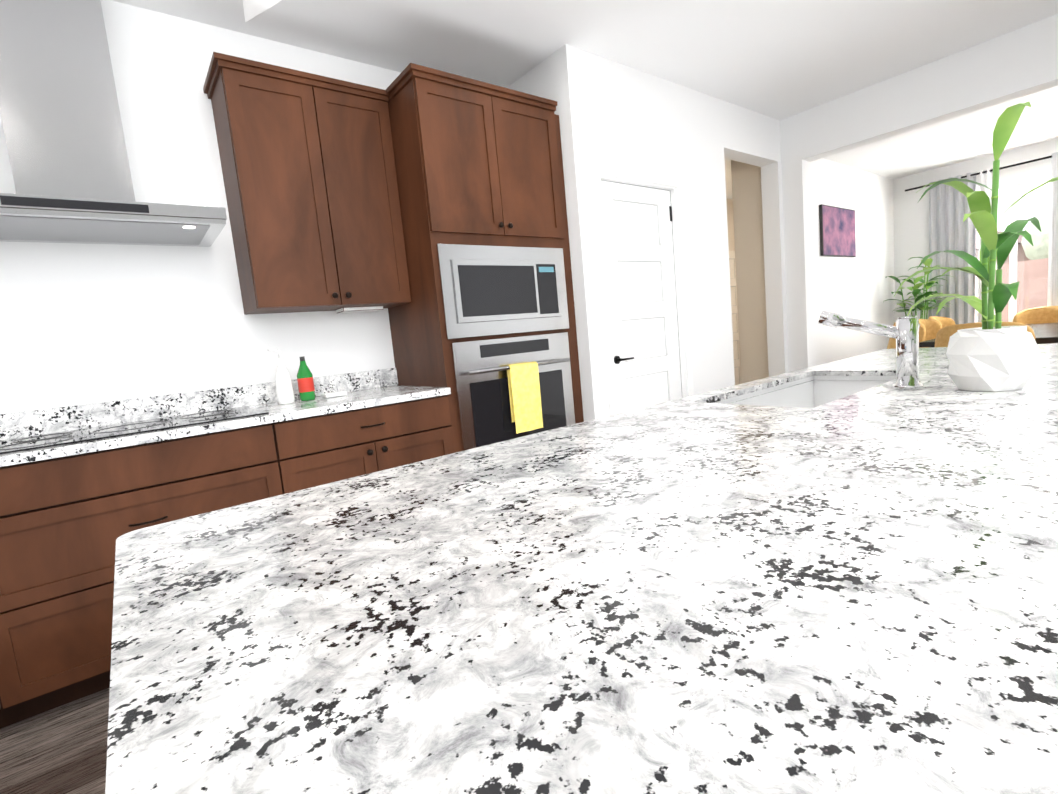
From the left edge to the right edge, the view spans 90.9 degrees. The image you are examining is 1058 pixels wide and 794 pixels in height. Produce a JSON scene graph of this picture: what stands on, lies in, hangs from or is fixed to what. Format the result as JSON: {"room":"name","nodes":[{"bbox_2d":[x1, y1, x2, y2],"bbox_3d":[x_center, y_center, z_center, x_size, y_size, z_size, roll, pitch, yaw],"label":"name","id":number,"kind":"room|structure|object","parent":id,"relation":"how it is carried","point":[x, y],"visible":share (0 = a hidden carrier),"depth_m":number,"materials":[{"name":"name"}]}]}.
{"room":"kitchen","nodes":[
{"label":"kitchen","id":0,"kind":"room"},
{"bbox_2d":[0,687,109,793],"bbox_3d":[2.846,0.712,1.875,11.100,0.100,9.300,-10,8,-37],"label":"floor","id":1,"kind":"structure","parent":0,"point":[62,749],"depth_m":1.61,"materials":[{"name":"brown wood"}]},
{"bbox_2d":[0,688,11,728],"bbox_3d":[-2.152,0.706,1.699,0.597,0.878,0.628,-10,8,-37],"label":"base cabinet","id":2,"kind":"object","parent":1,"relation":"on","point":[4,721],"depth_m":1.74,"materials":[{"name":"brown wood"}]},
{"bbox_2d":[0,420,303,723],"bbox_3d":[-1.560,0.596,2.156,1.036,0.878,0.628,-10,8,-37],"label":"base cabinet","id":3,"kind":"object","parent":1,"relation":"on","point":[83,487],"depth_m":1.80,"materials":[{"name":"brown wood"}]},
{"bbox_2d":[0,384,450,467],"bbox_3d":[-1.808,0.182,1.931,3.106,0.034,0.648,-10,8,-37],"label":"countertop","id":4,"kind":"structure","parent":3,"relation":"on","point":[395,393],"depth_m":2.08,"materials":[{"name":"white stone"}]},
{"bbox_2d":[0,404,267,451],"bbox_3d":[-1.593,0.122,2.084,0.910,0.008,0.520,-10,8,-37],"label":"cooktop","id":5,"kind":"object","parent":4,"relation":"in","point":[150,423],"depth_m":2.08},
{"bbox_2d":[267,349,294,404],"bbox_3d":[-1.211,-0.103,2.544,0.092,0.273,0.080,-10,8,-37],"label":"soap bottle","id":6,"kind":"object","parent":4,"relation":"on","point":[284,389],"visible":1,"depth_m":2.53,"materials":[{"name":"white plastic"}]},
{"bbox_2d":[297,356,315,400],"bbox_3d":[-1.128,-0.093,2.622,0.075,0.221,0.075,-10,8,-37],"label":"dish soap","id":7,"kind":"object","parent":4,"relation":"on","point":[305,381],"visible":1,"depth_m":2.60,"materials":[{"name":"green plastic"}]},
{"bbox_2d":[320,391,346,397],"bbox_3d":[-1.017,-0.013,2.712,0.110,0.021,0.100,-10,8,-37],"label":"dish","id":8,"kind":"object","parent":4,"relation":"on","point":[333,394],"visible":1,"depth_m":2.68,"materials":[{"name":"white ceramic"}]},
{"bbox_2d":[292,396,454,488],"bbox_3d":[-0.879,0.470,2.682,0.826,0.878,0.628,-10,8,-37],"label":"base cabinet","id":9,"kind":"object","parent":1,"relation":"on","point":[339,446],"depth_m":2.39,"materials":[{"name":"brown wood"}]},
{"bbox_2d":[386,63,583,452],"bbox_3d":[-0.259,-0.427,3.104,0.964,2.439,0.660,-10,8,-37],"label":"tall cabinet","id":10,"kind":"object","parent":1,"relation":"on","point":[477,162],"visible":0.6,"depth_m":2.71,"materials":[{"name":"brown wood"}]},
{"bbox_2d":[436,244,568,338],"bbox_3d":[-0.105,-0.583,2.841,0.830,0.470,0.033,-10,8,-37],"label":"microwave","id":11,"kind":"object","parent":10,"relation":"in","point":[492,290],"visible":1,"depth_m":2.79,"materials":[{"name":"silver metal"}]},
{"bbox_2d":[450,332,574,450],"bbox_3d":[-0.037,-0.001,2.893,0.790,0.665,0.076,-10,8,-37],"label":"wall oven","id":12,"kind":"object","parent":10,"relation":"in","point":[481,368],"visible":0.67,"depth_m":2.82,"materials":[{"name":"silver metal"}]},
{"bbox_2d":[507,361,542,433],"bbox_3d":[-0.020,0.000,2.870,0.190,0.376,0.037,-10,8,-37],"label":"towel","id":13,"kind":"object","parent":12,"relation":"hanging from","point":[525,396],"visible":0.96,"depth_m":2.85,"materials":[{"name":"yellow fabric"}]},
{"bbox_2d":[105,311,1057,793],"bbox_3d":[0.939,0.347,1.215,2.920,1.131,1.130,-10,8,-37],"label":"kitchen island","id":14,"kind":"object","parent":1,"relation":"on","point":[837,577],"visible":0.98,"depth_m":0.42,"materials":[{"name":"white stone"}]},
{"bbox_2d":[818,311,922,389],"bbox_3d":[0.895,-0.130,1.365,0.132,0.215,0.218,-10,8,-37],"label":"faucet","id":15,"kind":"object","parent":14,"relation":"on","point":[906,331],"depth_m":1.31,"materials":[{"name":"silver metal"}]},
{"bbox_2d":[894,102,1057,391],"bbox_3d":[1.057,-0.311,1.196,0.388,0.582,0.380,-10,8,-37],"label":"potted plant","id":16,"kind":"object","parent":14,"relation":"on","point":[987,356],"visible":1,"depth_m":1.16,"materials":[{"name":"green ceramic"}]},
{"bbox_2d":[887,322,924,348],"bbox_3d":[3.906,-0.306,5.270,0.593,0.925,0.567,-10,8,-37],"label":"dining chair","id":17,"kind":"object","parent":1,"relation":"on","point":[892,343],"visible":0.04,"depth_m":5.37,"materials":[{"name":"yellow fabric"}]},
{"bbox_2d":[883,257,952,318],"bbox_3d":[4.969,-0.944,6.601,0.480,1.674,0.744,-10,8,-37],"label":"floor plant","id":18,"kind":"object","parent":1,"relation":"on","point":[923,305],"visible":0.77,"depth_m":6.48,"materials":[{"name":"green plant"}]},
{"bbox_2d":[919,319,940,347],"bbox_3d":[4.345,-0.387,5.609,0.593,0.925,0.567,-10,8,-37],"label":"dining chair","id":19,"kind":"object","parent":1,"relation":"on","point":[932,328],"visible":0.17,"depth_m":5.72,"materials":[{"name":"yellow fabric"}]},
{"bbox_2d":[928,316,955,328],"bbox_3d":[4.783,-0.468,5.947,0.593,0.925,0.567,-10,8,-37],"label":"dining chair","id":20,"kind":"object","parent":1,"relation":"on","point":[943,321],"visible":0.17,"depth_m":6.05,"materials":[{"name":"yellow fabric"}]},
{"bbox_2d":[935,322,1034,346],"bbox_3d":[3.507,-0.121,4.028,0.567,0.925,0.593,-10,8,-37],"label":"dining chair","id":21,"kind":"object","parent":1,"relation":"on","point":[944,334],"visible":0.15,"depth_m":4.01,"materials":[{"name":"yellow fabric"}]},
{"bbox_2d":[919,322,1057,346],"bbox_3d":[4.588,-0.248,4.929,2.200,0.760,0.880,-10,8,-37],"label":"dining table","id":22,"kind":"object","parent":1,"relation":"on","point":[1045,333],"visible":0.1,"depth_m":4.50,"materials":[{"name":"black"}]},
{"bbox_2d":[1013,306,1057,323],"bbox_3d":[5.724,-0.531,5.739,0.567,0.925,0.593,-10,8,-37],"label":"dining chair","id":23,"kind":"object","parent":1,"relation":"on","point":[1047,314],"visible":0.27,"depth_m":5.84,"materials":[{"name":"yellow fabric"}]},
{"bbox_2d":[0,0,400,413],"bbox_3d":[-1.736,-0.364,2.452,4.330,2.740,0.120,-10,8,-37],"label":"wall","id":24,"kind":"structure","parent":0,"point":[80,324],"depth_m":2.39,"materials":[{"name":"white paint"}]},
{"bbox_2d":[0,0,226,246],"bbox_3d":[-1.786,-1.160,1.980,0.914,1.042,0.500,-10,8,-37],"label":"range hood","id":25,"kind":"object","parent":24,"relation":"attached to","point":[63,132],"visible":1,"depth_m":1.96,"materials":[{"name":"silver metal"}]},
{"bbox_2d":[0,368,397,435],"bbox_3d":[-2.007,0.102,2.169,3.106,0.104,0.022,-10,8,-37],"label":"backsplash","id":26,"kind":"structure","parent":24,"relation":"attached to","point":[77,416],"depth_m":2.41,"materials":[{"name":"white stone"}]},
{"bbox_2d":[203,52,410,314],"bbox_3d":[-1.078,-0.977,2.627,0.782,1.089,0.365,-10,8,-37],"label":"upper cabinet","id":27,"kind":"object","parent":24,"relation":"attached to","point":[307,160],"visible":1,"depth_m":2.48,"materials":[{"name":"brown wood"}]},
{"bbox_2d":[507,63,543,97],"bbox_3d":[0.139,-0.657,3.451,0.140,2.740,0.570,-10,8,-37],"label":"wall","id":28,"kind":"structure","parent":0,"point":[530,82],"depth_m":3.19,"materials":[{"name":"white paint"}]},
{"bbox_2d":[112,0,1057,198],"bbox_3d":[2.382,-3.321,1.328,10.520,2.610,8.940,-10,8,-37],"label":"ceiling","id":29,"kind":"structure","parent":0,"point":[779,59],"depth_m":3.00,"materials":[{"name":"white paint"}]},
{"bbox_2d":[243,0,280,21],"bbox_3d":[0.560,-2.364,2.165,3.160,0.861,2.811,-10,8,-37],"label":"ceiling light","id":30,"kind":"object","parent":29,"relation":"attached to","point":[253,8],"depth_m":2.38,"materials":[{"name":"white"}]},
{"bbox_2d":[540,44,791,421],"bbox_3d":[1.246,-0.813,3.889,2.450,2.740,0.210,-10,8,-37],"label":"wall","id":31,"kind":"structure","parent":0,"point":[611,113],"depth_m":3.75,"materials":[{"name":"white paint"}]},
{"bbox_2d":[601,180,681,412],"bbox_3d":[0.792,-0.372,3.491,0.726,2.030,0.090,-10,8,-37],"label":"pantry door","id":32,"kind":"structure","parent":31,"relation":"in","point":[638,230],"depth_m":3.47,"materials":[{"name":"white wood"}]},
{"bbox_2d":[591,162,693,414],"bbox_3d":[0.772,-0.406,3.509,0.874,2.112,0.134,-10,8,-37],"label":"door frame","id":33,"kind":"structure","parent":31,"relation":"attached to","point":[612,172],"depth_m":3.41,"materials":[{"name":"white wood"}]},
{"bbox_2d":[729,247,740,384],"bbox_3d":[2.719,-1.013,7.185,0.900,2.090,0.052,-10,8,-37],"label":"hall door","id":34,"kind":"structure","parent":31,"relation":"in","point":[734,308],"depth_m":7.28,"materials":[{"name":"beige paint"}]},
{"bbox_2d":[784,14,1057,370],"bbox_3d":[4.202,-2.095,1.878,0.180,5.200,7.480,-10,8,-37],"label":"wall","id":35,"kind":"structure","parent":0,"point":[892,227],"depth_m":4.51,"materials":[{"name":"white paint"}]},
{"bbox_2d":[819,204,855,256],"bbox_3d":[3.516,-1.872,5.913,0.880,0.540,0.032,-10,8,-37],"label":"picture","id":36,"kind":"object","parent":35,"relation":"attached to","point":[837,232],"visible":1,"depth_m":5.86,"materials":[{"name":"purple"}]},
{"bbox_2d":[905,184,929,191],"bbox_3d":[4.953,-2.681,6.650,0.159,0.023,0.271,-10,8,-37],"label":"curtain rod","id":37,"kind":"object","parent":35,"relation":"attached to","point":[915,188],"depth_m":6.69,"materials":[{"name":"black metal"}]},
{"bbox_2d":[929,172,975,323],"bbox_3d":[5.325,-1.445,6.558,0.053,2.550,0.473,-10,8,-37],"label":"curtains","id":38,"kind":"object","parent":37,"relation":"hanging from","point":[949,228],"visible":0.56,"depth_m":6.51,"materials":[{"name":"grey fabric"}]},
{"bbox_2d":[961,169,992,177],"bbox_3d":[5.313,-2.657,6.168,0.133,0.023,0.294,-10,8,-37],"label":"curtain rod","id":39,"kind":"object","parent":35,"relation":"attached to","point":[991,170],"depth_m":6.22,"materials":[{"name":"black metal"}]},
{"bbox_2d":[978,168,992,321],"bbox_3d":[5.527,-1.433,6.299,0.038,2.550,0.150,-10,8,-37],"label":"curtains","id":40,"kind":"object","parent":39,"relation":"hanging from","point":[985,179],"visible":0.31,"depth_m":6.19,"materials":[{"name":"white fabric"}]},
{"bbox_2d":[974,172,1050,321],"bbox_3d":[5.726,-1.670,6.158,0.120,1.725,1.120,-10,8,-37],"label":"window","id":41,"kind":"structure","parent":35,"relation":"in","point":[1014,185],"depth_m":6.09,"materials":[{"name":"white"}]},
{"bbox_2d":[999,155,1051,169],"bbox_3d":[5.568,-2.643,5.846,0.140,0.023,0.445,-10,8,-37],"label":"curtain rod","id":42,"kind":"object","parent":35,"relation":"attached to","point":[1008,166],"depth_m":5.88,"materials":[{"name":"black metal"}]},
{"bbox_2d":[1047,152,1057,305],"bbox_3d":[6.006,-1.405,5.685,0.053,2.550,0.490,-10,8,-37],"label":"curtains","id":43,"kind":"object","parent":42,"relation":"hanging from","point":[1052,295],"visible":0.58,"depth_m":5.80,"materials":[{"name":"white fabric"}]},
{"label":"outside","id":44,"kind":"structure","parent":0,"visible":0},
{"bbox_3d":[27.873,-3.636,18.982,50.550,0.100,70.000,-10,8,-37],"label":"ground","id":45,"kind":"structure","parent":44,"visible":0},
{"bbox_2d":[975,230,1029,263],"bbox_3d":[18.091,-5.912,26.603,13.200,4.420,15.000,-10,8,-37],"label":"house","id":46,"kind":"structure","parent":45,"relation":"on","point":[1018,250],"depth_m":18.28,"materials":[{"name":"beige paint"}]},
{"bbox_2d":[974,258,1047,322],"bbox_3d":[15.969,-2.475,9.747,0.400,1.970,70.000,-10,8,-37],"label":"fence","id":47,"kind":"object","parent":45,"relation":"on","point":[1029,285],"depth_m":13.42,"materials":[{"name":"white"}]},
{"bbox_2d":[1021,206,1049,259],"bbox_3d":[16.689,-4.108,14.296,3.800,3.960,4.800,-10,8,-37],"label":"trees","id":48,"kind":"object","parent":45,"relation":"on","point":[1033,231],"depth_m":15.38,"materials":[{"name":"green plant"}]}
]}

